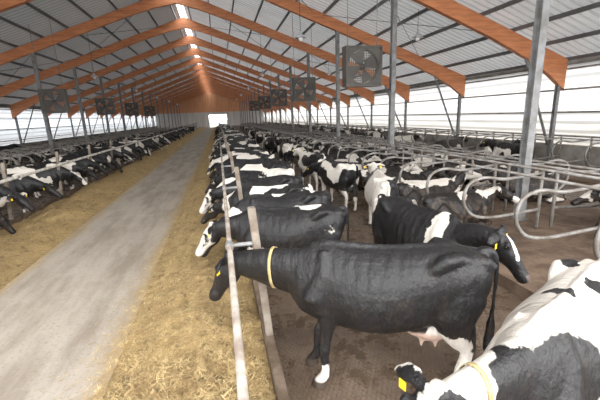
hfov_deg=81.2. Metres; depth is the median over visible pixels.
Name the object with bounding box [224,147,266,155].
cow
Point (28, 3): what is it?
purlin
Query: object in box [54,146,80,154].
cow
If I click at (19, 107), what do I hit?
roof beam
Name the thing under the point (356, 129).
cow
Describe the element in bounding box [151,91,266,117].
roof beam
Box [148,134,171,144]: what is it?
cow
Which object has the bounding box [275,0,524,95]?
purlin
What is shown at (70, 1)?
purlin
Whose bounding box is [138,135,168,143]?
cow
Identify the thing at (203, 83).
roof beam
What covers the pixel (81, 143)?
divider
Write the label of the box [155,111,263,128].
wall
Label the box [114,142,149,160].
cow
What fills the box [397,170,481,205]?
cow
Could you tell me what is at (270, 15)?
ceiling
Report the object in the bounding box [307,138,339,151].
divider
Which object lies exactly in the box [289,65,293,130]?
steel column
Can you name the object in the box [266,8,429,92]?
purlin
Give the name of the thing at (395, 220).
cow
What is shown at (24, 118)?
rail
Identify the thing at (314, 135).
divider
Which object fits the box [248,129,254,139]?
cow
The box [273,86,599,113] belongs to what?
rail
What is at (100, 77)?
steel column
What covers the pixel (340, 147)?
cow
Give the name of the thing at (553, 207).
divider
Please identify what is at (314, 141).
cow
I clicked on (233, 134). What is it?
cow
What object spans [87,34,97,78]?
pendant lamp
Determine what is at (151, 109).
grille
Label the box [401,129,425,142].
divider
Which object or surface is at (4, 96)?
purlin
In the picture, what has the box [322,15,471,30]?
rod
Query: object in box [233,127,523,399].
floor
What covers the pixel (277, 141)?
cow
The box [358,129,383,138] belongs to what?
cow
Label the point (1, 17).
purlin
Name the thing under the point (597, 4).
purlin
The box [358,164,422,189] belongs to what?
cow
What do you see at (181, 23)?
roof beam
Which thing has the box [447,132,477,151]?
divider
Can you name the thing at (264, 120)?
rail
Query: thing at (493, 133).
divider
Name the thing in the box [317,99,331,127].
wall post
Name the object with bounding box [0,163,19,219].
fence post
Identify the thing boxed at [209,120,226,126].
ground
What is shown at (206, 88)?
roof beam
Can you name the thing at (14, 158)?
cow
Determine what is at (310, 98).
grille
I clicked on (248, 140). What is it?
cow
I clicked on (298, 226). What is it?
cow
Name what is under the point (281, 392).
kerb
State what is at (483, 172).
cow
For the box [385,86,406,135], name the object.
wall post
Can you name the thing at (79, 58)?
rod
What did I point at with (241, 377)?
rail
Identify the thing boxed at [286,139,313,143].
cow
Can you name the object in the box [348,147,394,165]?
divider
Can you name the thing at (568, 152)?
wall
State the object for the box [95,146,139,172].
cow
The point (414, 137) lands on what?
cow
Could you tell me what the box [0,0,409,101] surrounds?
roof beam
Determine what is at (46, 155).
cow
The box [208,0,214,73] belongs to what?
purlin
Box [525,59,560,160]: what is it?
wall post
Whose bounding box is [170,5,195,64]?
purlin
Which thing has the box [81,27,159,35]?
rod
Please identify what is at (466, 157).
rail
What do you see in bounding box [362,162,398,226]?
cow
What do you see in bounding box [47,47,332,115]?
roof beam
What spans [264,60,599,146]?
wall
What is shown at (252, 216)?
fence post
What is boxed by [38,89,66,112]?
grille
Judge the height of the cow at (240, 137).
1.353 m
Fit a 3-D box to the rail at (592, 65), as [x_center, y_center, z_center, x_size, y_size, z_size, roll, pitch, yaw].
[1.195,-14.925,55.250,0.070,0.070,113.000,-5,14,-12]
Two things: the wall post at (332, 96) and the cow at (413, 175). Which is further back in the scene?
the wall post at (332, 96)
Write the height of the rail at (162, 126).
0.051 m
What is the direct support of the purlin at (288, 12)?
attached to the roof beam
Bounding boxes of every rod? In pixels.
[3,58,80,70]
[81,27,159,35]
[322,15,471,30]
[389,0,420,58]
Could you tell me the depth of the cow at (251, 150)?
13.82 m
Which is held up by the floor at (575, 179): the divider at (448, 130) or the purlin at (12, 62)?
the divider at (448, 130)
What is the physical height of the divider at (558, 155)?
1.180 m
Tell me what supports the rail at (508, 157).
attached to the divider
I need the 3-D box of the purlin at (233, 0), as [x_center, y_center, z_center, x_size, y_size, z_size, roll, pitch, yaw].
[-11.172,-18.740,51.460,0.070,0.140,113.000,-5,14,-12]
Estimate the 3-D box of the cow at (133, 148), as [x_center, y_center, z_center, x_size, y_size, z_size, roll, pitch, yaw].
[-10.655,-2.753,21.255,2.356,1.325,0.683,-7,15,-20]
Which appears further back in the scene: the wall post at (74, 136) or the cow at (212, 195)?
the wall post at (74, 136)
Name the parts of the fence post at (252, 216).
post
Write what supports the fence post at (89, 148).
on the kerb at (25, 215)
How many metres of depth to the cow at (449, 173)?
11.22 m
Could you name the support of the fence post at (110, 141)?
on the kerb at (25, 215)
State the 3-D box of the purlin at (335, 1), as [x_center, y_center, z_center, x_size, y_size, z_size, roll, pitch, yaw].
[-7.022,-17.600,52.699,0.070,0.140,113.000,-5,14,-12]
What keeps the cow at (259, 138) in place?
on the floor at (362, 365)
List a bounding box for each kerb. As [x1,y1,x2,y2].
[0,127,199,229]
[251,279,289,399]
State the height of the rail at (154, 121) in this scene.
0.070 m
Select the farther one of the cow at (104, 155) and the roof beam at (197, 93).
the roof beam at (197, 93)
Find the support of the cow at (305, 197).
on the floor at (362, 365)
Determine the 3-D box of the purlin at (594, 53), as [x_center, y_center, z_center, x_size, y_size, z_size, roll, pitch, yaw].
[1.277,-15.321,55.177,0.070,0.140,113.000,-5,14,-12]
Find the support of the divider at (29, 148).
on the floor
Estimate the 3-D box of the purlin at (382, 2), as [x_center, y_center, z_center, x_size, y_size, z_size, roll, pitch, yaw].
[-5.639,-17.220,53.112,0.070,0.140,113.000,-5,14,-12]
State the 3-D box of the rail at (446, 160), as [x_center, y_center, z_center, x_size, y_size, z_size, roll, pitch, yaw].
[-3.603,-8.274,39.883,0.052,0.051,79.000,-5,14,-12]
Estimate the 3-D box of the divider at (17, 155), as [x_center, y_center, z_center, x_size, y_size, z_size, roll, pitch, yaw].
[-12.701,-1.380,15.431,1.804,1.180,0.064,-5,14,-12]
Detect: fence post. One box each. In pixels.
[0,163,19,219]
[55,151,68,194]
[88,145,97,179]
[109,140,117,166]
[220,144,229,157]
[221,151,233,171]
[222,167,242,199]
[225,206,272,335]
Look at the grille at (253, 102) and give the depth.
45.17 m
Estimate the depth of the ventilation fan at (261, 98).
35.66 m
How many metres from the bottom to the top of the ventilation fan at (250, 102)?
4.624 m
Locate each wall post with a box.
[14,104,34,151]
[48,106,63,139]
[70,108,84,138]
[88,115,98,139]
[102,115,111,134]
[113,115,121,132]
[296,103,307,128]
[305,101,317,125]
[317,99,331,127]
[332,96,348,129]
[354,92,372,130]
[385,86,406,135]
[434,76,461,139]
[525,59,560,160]
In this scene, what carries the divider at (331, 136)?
on the bedding
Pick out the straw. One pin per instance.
(180, 240)
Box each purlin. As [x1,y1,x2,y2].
[0,16,169,95]
[0,39,157,96]
[0,73,142,102]
[0,85,142,106]
[4,96,118,107]
[9,61,149,99]
[26,2,179,94]
[67,0,179,87]
[107,0,191,89]
[140,0,194,81]
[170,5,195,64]
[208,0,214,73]
[223,0,233,76]
[232,0,263,79]
[239,0,298,86]
[247,0,339,89]
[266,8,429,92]
[268,0,388,82]
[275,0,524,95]
[284,2,599,98]
[319,52,599,100]
[321,29,599,94]
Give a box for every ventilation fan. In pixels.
[28,19,70,113]
[91,56,115,114]
[121,67,139,115]
[142,82,155,115]
[248,73,259,110]
[257,70,270,108]
[269,42,286,105]
[292,17,315,101]
[342,0,382,87]
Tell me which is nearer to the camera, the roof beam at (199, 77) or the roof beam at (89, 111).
the roof beam at (89, 111)
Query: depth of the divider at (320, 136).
20.54 m
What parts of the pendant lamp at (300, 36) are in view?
lamp shade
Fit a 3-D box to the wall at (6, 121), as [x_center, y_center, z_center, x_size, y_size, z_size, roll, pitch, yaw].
[-29.696,-10.790,48.981,0.001,3.236,113.000,-5,14,-12]
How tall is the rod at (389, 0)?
2.062 m
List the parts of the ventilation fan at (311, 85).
chain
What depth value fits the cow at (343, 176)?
9.22 m
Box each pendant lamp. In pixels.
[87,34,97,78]
[295,0,305,41]
[412,9,422,40]
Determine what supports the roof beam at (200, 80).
on the steel column
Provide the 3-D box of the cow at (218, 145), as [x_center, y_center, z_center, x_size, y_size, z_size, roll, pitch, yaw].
[-4.267,-3.184,22.025,2.350,1.322,0.681,-4,14,-8]
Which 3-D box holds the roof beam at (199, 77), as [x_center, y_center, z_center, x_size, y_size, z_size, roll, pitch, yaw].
[-16.951,-18.771,62.424,31.600,7.006,0.200,-5,14,-12]
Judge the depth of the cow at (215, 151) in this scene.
18.25 m
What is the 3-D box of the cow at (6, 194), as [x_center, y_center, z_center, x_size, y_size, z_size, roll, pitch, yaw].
[-7.668,0.215,8.464,2.455,1.381,0.712,-5,14,-10]
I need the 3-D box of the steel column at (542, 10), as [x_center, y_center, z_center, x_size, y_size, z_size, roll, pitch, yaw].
[4.728,-2.725,7.001,0.270,6.473,0.270,-5,14,-12]
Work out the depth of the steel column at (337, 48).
18.36 m
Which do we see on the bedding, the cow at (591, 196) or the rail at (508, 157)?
the cow at (591, 196)
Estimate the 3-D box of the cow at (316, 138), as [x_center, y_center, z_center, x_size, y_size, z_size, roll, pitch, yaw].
[2.248,-3.954,24.085,2.339,1.001,0.933,-6,14,-15]
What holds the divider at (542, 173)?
on the bedding
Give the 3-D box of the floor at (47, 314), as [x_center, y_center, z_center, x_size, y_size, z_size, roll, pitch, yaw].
[-14.597,-9.384,52.322,5.660,0.200,114.000,-5,14,-12]
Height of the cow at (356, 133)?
1.016 m
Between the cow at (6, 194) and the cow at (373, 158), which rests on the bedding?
the cow at (373, 158)
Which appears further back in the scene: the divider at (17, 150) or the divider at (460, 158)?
the divider at (17, 150)
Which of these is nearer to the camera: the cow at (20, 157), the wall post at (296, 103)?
the cow at (20, 157)
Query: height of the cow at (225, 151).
1.303 m
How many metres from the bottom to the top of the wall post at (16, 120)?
4.246 m
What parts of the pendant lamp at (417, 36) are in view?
lamp shade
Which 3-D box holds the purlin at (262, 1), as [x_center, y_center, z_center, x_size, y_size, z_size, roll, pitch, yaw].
[-9.789,-18.360,51.873,0.070,0.140,113.000,-5,14,-12]
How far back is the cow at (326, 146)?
18.75 m
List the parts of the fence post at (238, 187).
post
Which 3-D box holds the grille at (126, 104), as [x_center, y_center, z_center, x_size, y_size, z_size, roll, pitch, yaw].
[-17.180,-9.269,35.744,1.180,1.180,0.015,-5,14,-12]
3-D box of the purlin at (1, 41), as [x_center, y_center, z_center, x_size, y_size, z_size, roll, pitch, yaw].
[-23.078,-15.646,49.395,0.070,0.140,113.000,-5,14,-12]
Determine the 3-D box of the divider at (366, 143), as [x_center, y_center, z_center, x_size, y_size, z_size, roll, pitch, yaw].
[2.041,-1.824,14.926,1.804,1.180,0.064,-5,14,-12]
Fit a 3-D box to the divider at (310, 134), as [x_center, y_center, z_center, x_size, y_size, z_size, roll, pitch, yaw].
[0.141,-3.723,23.032,1.804,1.180,0.064,-5,14,-12]
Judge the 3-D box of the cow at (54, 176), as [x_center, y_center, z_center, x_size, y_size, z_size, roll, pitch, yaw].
[-8.440,-0.548,11.818,2.376,1.337,0.689,-6,14,-13]
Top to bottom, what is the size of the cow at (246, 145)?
1.349 m
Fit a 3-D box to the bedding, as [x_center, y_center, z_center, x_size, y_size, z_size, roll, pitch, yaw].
[-5.998,-10.248,54.134,4.800,0.380,114.000,-5,14,-12]
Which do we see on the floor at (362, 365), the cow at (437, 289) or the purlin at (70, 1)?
the cow at (437, 289)
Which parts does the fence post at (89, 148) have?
post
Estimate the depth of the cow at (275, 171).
8.50 m
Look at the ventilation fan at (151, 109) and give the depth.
45.28 m
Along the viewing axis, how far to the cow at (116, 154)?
17.60 m
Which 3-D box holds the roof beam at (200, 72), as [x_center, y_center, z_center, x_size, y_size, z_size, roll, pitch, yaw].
[-15.594,-17.415,56.633,31.600,7.006,0.200,-5,14,-12]
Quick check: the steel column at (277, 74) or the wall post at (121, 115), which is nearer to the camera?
the steel column at (277, 74)
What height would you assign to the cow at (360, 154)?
0.977 m
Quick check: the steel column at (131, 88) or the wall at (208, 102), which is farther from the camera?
the wall at (208, 102)
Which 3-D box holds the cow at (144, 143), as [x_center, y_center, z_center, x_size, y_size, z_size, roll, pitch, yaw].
[-11.388,-3.566,24.699,2.430,1.358,0.677,-6,14,-15]
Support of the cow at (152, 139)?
on the floor at (17, 210)
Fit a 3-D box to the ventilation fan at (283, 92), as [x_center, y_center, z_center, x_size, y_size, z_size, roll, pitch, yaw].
[-1.713,-9.597,26.847,1.240,4.624,0.400,-5,14,-12]
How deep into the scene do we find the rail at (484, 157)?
8.84 m
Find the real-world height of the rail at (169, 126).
0.051 m
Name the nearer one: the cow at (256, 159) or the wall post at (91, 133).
the cow at (256, 159)
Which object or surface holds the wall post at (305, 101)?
on the floor at (575, 179)
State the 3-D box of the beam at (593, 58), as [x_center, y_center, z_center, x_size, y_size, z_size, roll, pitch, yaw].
[1.186,-15.154,55.195,0.180,0.180,113.000,-5,14,-12]
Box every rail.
[0,121,155,130]
[0,123,199,183]
[0,125,150,141]
[0,126,163,151]
[0,126,169,156]
[24,118,144,118]
[218,123,248,399]
[247,123,599,190]
[248,122,599,175]
[251,122,599,170]
[252,123,599,179]
[264,120,599,138]
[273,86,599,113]
[277,121,599,140]
[286,63,599,108]
[297,111,599,116]
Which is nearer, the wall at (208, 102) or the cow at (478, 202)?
the cow at (478, 202)
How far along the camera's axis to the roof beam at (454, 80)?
18.11 m
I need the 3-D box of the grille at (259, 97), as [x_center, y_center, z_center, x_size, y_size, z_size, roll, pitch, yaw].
[-3.610,-9.913,35.612,1.180,1.180,0.015,-5,14,-12]
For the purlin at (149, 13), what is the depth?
26.54 m
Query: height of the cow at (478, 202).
0.888 m
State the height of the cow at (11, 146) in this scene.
1.456 m
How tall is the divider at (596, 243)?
1.180 m
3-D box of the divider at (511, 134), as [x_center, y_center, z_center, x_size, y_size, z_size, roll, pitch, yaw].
[9.231,-2.473,16.458,1.804,1.180,0.064,-5,14,-12]
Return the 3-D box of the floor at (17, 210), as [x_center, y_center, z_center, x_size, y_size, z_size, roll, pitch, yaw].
[-18.494,-9.032,51.491,2.340,0.200,114.000,-5,14,-12]
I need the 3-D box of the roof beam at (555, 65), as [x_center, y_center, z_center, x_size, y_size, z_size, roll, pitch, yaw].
[-4.740,-6.565,10.309,31.600,7.006,0.200,-5,14,-12]
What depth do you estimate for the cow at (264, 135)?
33.76 m
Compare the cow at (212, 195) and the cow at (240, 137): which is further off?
the cow at (240, 137)
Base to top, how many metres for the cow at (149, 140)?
1.363 m
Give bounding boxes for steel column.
[30,53,54,154]
[72,67,88,144]
[99,76,111,140]
[117,83,127,137]
[131,88,138,131]
[141,91,147,134]
[149,94,154,131]
[156,99,160,130]
[161,98,165,129]
[263,85,266,125]
[269,80,272,132]
[277,74,281,133]
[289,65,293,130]
[306,52,311,135]
[335,31,339,148]
[388,0,397,165]
[509,0,550,220]
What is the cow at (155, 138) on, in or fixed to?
on the floor at (17, 210)
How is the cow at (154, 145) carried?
on the floor at (17, 210)
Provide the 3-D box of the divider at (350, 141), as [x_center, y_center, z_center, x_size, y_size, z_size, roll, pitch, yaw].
[1.770,-2.095,16.084,1.804,1.180,0.064,-5,14,-12]
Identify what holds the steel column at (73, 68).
on the floor
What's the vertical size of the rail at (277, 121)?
0.051 m
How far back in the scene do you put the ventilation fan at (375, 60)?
11.33 m
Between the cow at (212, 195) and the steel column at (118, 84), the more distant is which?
the steel column at (118, 84)
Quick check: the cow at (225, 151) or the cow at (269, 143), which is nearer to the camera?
the cow at (225, 151)
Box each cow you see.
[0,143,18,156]
[0,153,23,166]
[0,156,17,167]
[0,173,63,212]
[0,184,35,211]
[0,212,15,233]
[6,163,87,192]
[10,151,42,163]
[22,154,52,161]
[24,160,98,198]
[30,147,67,155]
[41,153,63,156]
[44,156,108,188]
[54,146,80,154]
[59,154,115,185]
[67,151,122,173]
[76,144,100,148]
[76,147,133,176]
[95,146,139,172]
[101,145,141,169]
[102,144,145,160]
[113,140,151,161]
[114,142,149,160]
[123,139,158,157]
[127,138,161,146]
[127,140,156,154]
[135,136,166,144]
[135,137,162,150]
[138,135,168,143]
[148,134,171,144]
[155,132,178,140]
[196,203,348,256]
[199,174,302,213]
[201,183,312,223]
[201,190,331,256]
[205,162,289,193]
[205,168,294,212]
[206,151,268,173]
[208,141,254,158]
[209,154,274,178]
[209,237,498,389]
[210,144,258,161]
[211,161,283,180]
[212,137,246,150]
[213,134,242,144]
[213,146,259,159]
[214,138,248,149]
[220,158,276,169]
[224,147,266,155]
[227,139,255,144]
[232,150,265,152]
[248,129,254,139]
[255,133,263,147]
[263,132,282,139]
[264,136,276,156]
[272,142,294,170]
[275,137,302,144]
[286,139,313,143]
[292,140,317,145]
[292,148,325,190]
[293,142,326,156]
[295,144,332,159]
[302,158,358,212]
[309,146,347,152]
[316,138,343,149]
[319,146,362,155]
[325,127,343,134]
[326,151,369,159]
[333,138,365,149]
[334,155,381,162]
[340,128,358,136]
[348,143,378,153]
[352,129,376,140]
[354,155,403,187]
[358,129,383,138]
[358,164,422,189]
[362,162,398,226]
[364,145,396,155]
[367,131,386,140]
[368,148,413,164]
[371,194,529,283]
[384,166,450,182]
[394,133,423,146]
[394,258,599,399]
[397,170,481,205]
[399,152,447,171]
[419,184,519,225]
[427,158,491,184]
[434,136,467,152]
[455,160,517,189]
[479,139,534,171]
[479,168,566,203]
[483,139,520,159]
[570,190,599,225]
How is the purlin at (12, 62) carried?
attached to the roof beam
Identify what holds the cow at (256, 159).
on the floor at (362, 365)
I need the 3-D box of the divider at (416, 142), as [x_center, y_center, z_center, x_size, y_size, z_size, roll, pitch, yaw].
[4.362,-1.738,14.204,1.804,1.180,0.064,-5,14,-12]
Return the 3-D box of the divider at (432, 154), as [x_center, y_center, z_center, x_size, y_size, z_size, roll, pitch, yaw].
[3.126,-0.739,10.293,1.804,1.180,0.064,-5,14,-12]
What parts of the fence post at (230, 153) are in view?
post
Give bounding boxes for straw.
[0,172,274,399]
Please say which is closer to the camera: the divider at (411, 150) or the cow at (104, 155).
the divider at (411, 150)
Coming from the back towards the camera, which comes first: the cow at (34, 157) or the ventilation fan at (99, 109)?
the ventilation fan at (99, 109)
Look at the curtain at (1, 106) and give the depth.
30.62 m
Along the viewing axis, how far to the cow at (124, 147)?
20.14 m
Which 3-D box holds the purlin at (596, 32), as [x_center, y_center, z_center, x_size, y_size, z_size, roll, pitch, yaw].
[-0.106,-15.701,54.764,0.070,0.140,113.000,-5,14,-12]
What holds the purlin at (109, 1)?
attached to the roof beam
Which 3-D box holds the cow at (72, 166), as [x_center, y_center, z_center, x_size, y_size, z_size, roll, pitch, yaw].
[-8.703,-0.792,12.913,2.331,1.311,0.676,-7,14,-19]
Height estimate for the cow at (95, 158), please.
1.304 m
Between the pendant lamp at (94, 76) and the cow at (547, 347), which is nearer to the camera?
the cow at (547, 347)
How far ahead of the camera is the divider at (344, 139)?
17.09 m
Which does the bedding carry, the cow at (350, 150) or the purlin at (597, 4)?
the cow at (350, 150)
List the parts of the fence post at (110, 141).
post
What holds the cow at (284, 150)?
on the floor at (362, 365)
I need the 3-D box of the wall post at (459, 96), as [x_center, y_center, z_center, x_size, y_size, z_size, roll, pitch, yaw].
[8.454,-4.934,20.209,1.866,4.246,0.240,-5,14,-12]
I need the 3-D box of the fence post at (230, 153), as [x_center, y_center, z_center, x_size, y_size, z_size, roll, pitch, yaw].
[-1.891,-0.568,9.453,0.426,1.460,0.100,-5,14,-12]
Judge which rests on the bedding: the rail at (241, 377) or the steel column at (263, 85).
the steel column at (263, 85)
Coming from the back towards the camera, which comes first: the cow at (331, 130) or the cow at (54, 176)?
the cow at (331, 130)
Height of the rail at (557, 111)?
0.070 m
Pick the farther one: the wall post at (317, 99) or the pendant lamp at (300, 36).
the wall post at (317, 99)
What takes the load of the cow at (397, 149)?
on the bedding
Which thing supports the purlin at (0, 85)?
attached to the roof beam
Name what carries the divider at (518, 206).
on the bedding
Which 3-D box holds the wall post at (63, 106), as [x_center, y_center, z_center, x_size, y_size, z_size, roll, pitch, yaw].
[-25.746,-7.762,37.237,1.866,4.246,0.240,-5,14,-12]
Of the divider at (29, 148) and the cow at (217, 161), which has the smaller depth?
the cow at (217, 161)
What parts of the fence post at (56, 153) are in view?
post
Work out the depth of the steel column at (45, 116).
20.95 m
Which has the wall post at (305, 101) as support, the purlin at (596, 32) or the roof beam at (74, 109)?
the roof beam at (74, 109)
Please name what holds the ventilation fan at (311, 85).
hanging from the purlin at (288, 12)
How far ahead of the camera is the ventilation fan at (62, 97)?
18.71 m
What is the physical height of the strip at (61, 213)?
0.391 m
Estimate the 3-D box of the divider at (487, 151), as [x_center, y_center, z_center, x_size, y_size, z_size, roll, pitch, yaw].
[5.176,-0.924,10.730,1.804,1.180,0.064,-5,14,-12]
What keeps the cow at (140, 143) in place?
on the floor at (17, 210)
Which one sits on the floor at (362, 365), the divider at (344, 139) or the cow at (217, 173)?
the cow at (217, 173)
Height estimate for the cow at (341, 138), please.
1.022 m
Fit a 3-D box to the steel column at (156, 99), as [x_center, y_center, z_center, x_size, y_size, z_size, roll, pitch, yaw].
[-24.816,-14.845,61.500,0.270,6.473,0.270,-5,14,-12]
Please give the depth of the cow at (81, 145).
25.11 m
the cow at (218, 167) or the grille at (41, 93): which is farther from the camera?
the grille at (41, 93)
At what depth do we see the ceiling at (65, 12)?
24.61 m
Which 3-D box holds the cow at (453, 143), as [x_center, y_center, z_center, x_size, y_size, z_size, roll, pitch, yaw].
[8.453,-3.005,19.333,2.196,0.938,0.919,-4,14,-7]
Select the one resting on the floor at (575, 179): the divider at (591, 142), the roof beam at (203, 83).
the divider at (591, 142)
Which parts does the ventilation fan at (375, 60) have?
chain, blade, blade, blade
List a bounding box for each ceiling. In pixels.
[0,0,198,108]
[183,0,599,101]
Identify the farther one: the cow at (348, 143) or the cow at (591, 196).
the cow at (348, 143)
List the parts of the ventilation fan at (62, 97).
chain, blade, chain, blade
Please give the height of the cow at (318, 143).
0.995 m
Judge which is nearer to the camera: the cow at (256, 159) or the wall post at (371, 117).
the cow at (256, 159)
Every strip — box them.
[0,127,205,289]
[102,126,276,399]
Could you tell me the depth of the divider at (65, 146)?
19.98 m
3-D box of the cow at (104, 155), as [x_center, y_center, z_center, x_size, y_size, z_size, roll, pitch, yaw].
[-9.629,-1.636,16.487,2.252,1.358,0.684,-6,14,-14]
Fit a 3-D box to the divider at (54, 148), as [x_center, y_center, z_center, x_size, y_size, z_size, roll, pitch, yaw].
[-13.515,-2.194,18.905,1.804,1.180,0.064,-5,14,-12]
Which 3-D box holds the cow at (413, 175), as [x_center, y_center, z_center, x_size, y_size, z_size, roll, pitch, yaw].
[2.982,-0.443,9.700,2.163,0.921,0.948,-6,14,-16]
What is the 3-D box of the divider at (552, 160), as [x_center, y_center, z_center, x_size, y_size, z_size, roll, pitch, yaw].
[5.718,-0.381,8.414,1.804,1.180,0.064,-5,14,-12]
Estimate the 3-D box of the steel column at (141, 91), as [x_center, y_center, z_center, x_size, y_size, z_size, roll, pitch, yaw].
[-22.103,-12.133,49.919,0.270,6.473,0.270,-5,14,-12]
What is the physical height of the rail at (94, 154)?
0.078 m
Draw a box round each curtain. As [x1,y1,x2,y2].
[0,105,109,112]
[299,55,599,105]
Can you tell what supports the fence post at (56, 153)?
on the kerb at (25, 215)
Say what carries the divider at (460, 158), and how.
on the bedding
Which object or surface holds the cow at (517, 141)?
on the floor at (575, 179)
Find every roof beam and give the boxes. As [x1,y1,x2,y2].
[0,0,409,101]
[0,0,465,97]
[0,17,374,104]
[9,35,349,118]
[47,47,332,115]
[67,57,318,118]
[85,64,307,117]
[100,70,299,117]
[112,75,290,117]
[120,79,286,117]
[130,82,281,116]
[136,85,276,116]
[141,87,272,117]
[146,89,269,117]
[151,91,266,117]
[412,0,567,89]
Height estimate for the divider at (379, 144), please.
1.180 m
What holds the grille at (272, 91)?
attached to the ventilation fan at (283, 92)
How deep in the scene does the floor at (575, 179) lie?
13.30 m
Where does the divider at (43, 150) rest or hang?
on the floor
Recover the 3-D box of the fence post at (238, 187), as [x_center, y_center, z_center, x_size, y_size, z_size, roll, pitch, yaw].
[-1.212,0.110,6.558,0.426,1.460,0.100,-5,14,-12]
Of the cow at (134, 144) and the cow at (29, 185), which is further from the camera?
the cow at (134, 144)
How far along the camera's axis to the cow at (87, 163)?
13.96 m
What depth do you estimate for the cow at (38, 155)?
21.11 m
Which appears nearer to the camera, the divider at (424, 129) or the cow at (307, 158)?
the cow at (307, 158)
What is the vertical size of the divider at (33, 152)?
1.180 m
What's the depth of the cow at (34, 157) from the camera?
18.18 m
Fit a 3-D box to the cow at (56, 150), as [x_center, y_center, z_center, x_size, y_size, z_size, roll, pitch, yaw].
[-16.995,-3.092,23.634,2.286,0.976,0.957,-4,14,-8]
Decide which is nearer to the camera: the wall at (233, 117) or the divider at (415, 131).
the divider at (415, 131)
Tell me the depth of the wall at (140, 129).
41.34 m
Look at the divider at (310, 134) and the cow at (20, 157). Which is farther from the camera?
the divider at (310, 134)
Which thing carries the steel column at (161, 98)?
on the floor
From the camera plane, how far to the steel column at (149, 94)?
55.69 m
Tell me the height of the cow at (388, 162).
0.996 m
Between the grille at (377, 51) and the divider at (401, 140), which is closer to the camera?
the grille at (377, 51)
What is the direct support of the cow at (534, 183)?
on the bedding
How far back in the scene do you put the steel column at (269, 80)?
41.74 m
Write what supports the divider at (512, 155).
on the bedding
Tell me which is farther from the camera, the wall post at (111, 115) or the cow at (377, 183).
the wall post at (111, 115)
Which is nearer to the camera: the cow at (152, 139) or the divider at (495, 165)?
the divider at (495, 165)
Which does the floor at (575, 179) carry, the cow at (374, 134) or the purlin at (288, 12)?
the cow at (374, 134)
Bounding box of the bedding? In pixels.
[232,125,599,299]
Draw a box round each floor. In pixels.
[0,127,213,399]
[0,144,163,219]
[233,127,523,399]
[275,127,599,184]
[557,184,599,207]
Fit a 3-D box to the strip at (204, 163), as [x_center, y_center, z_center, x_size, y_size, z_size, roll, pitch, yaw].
[-12.501,-9.655,51.971,1.645,0.376,110.522,-5,14,-12]
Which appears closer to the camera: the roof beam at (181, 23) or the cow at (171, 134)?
the roof beam at (181, 23)
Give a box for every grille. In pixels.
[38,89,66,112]
[95,98,113,113]
[125,103,138,114]
[145,106,154,115]
[250,101,257,110]
[258,96,270,108]
[271,90,286,105]
[294,78,314,100]
[347,46,381,85]
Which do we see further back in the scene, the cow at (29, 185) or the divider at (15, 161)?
the divider at (15, 161)
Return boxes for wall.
[0,107,156,145]
[6,126,156,152]
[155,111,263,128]
[159,93,253,113]
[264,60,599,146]
[264,122,599,167]
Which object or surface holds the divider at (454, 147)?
on the bedding
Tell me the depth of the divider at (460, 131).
19.74 m
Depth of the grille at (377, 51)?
11.30 m
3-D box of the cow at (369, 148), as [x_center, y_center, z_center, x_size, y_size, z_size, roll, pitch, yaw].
[3.931,-2.312,17.208,2.188,0.935,0.916,-4,14,-8]
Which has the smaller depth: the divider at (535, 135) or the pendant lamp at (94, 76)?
the divider at (535, 135)
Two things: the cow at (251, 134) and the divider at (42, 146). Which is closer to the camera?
the divider at (42, 146)
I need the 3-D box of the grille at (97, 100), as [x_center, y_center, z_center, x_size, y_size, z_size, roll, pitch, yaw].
[-15.179,-7.268,27.201,1.180,1.180,0.015,-5,14,-12]
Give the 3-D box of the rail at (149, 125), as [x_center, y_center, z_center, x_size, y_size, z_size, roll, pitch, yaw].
[-29.590,-9.565,49.293,0.070,0.070,113.000,-5,14,-12]
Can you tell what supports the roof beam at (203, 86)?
on the steel column
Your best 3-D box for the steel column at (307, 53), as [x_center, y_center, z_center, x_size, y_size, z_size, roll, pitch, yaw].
[0.658,-6.794,24.372,0.270,6.473,0.270,-5,14,-12]
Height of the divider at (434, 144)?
1.180 m
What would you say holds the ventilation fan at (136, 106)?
hanging from the purlin at (28, 3)
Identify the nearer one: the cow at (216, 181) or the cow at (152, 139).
the cow at (216, 181)
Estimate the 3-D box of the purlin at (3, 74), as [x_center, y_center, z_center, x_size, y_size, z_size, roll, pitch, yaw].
[-25.767,-14.394,49.058,0.070,0.140,113.000,-5,14,-12]
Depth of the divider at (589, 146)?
11.60 m
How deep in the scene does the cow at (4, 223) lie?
7.87 m
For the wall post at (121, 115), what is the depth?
60.28 m
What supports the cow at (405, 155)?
on the bedding
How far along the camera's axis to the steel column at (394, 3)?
12.62 m
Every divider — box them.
[0,150,24,166]
[0,155,33,162]
[0,158,18,165]
[1,148,34,163]
[1,152,45,162]
[10,146,44,161]
[16,150,54,164]
[28,148,66,162]
[40,146,75,156]
[58,143,87,154]
[289,134,314,141]
[292,135,319,142]
[297,136,325,144]
[301,136,332,147]
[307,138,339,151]
[313,139,347,149]
[319,141,356,153]
[327,142,367,158]
[337,144,379,158]
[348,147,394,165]
[361,149,412,171]
[374,140,411,159]
[378,153,434,179]
[387,142,427,163]
[399,157,461,191]
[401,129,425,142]
[402,144,444,167]
[411,131,436,143]
[420,147,467,168]
[422,130,448,145]
[426,163,497,212]
[434,131,462,142]
[443,150,494,178]
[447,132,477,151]
[462,133,494,150]
[462,171,544,227]
[469,154,518,189]
[480,134,513,149]
[502,135,535,159]
[503,159,569,211]
[514,184,599,239]
[534,136,562,159]
[549,168,599,226]
[551,138,592,166]
[584,142,599,167]
[593,225,599,259]
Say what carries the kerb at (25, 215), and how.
on the floor at (17, 210)
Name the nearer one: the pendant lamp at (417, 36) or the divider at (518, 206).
the divider at (518, 206)

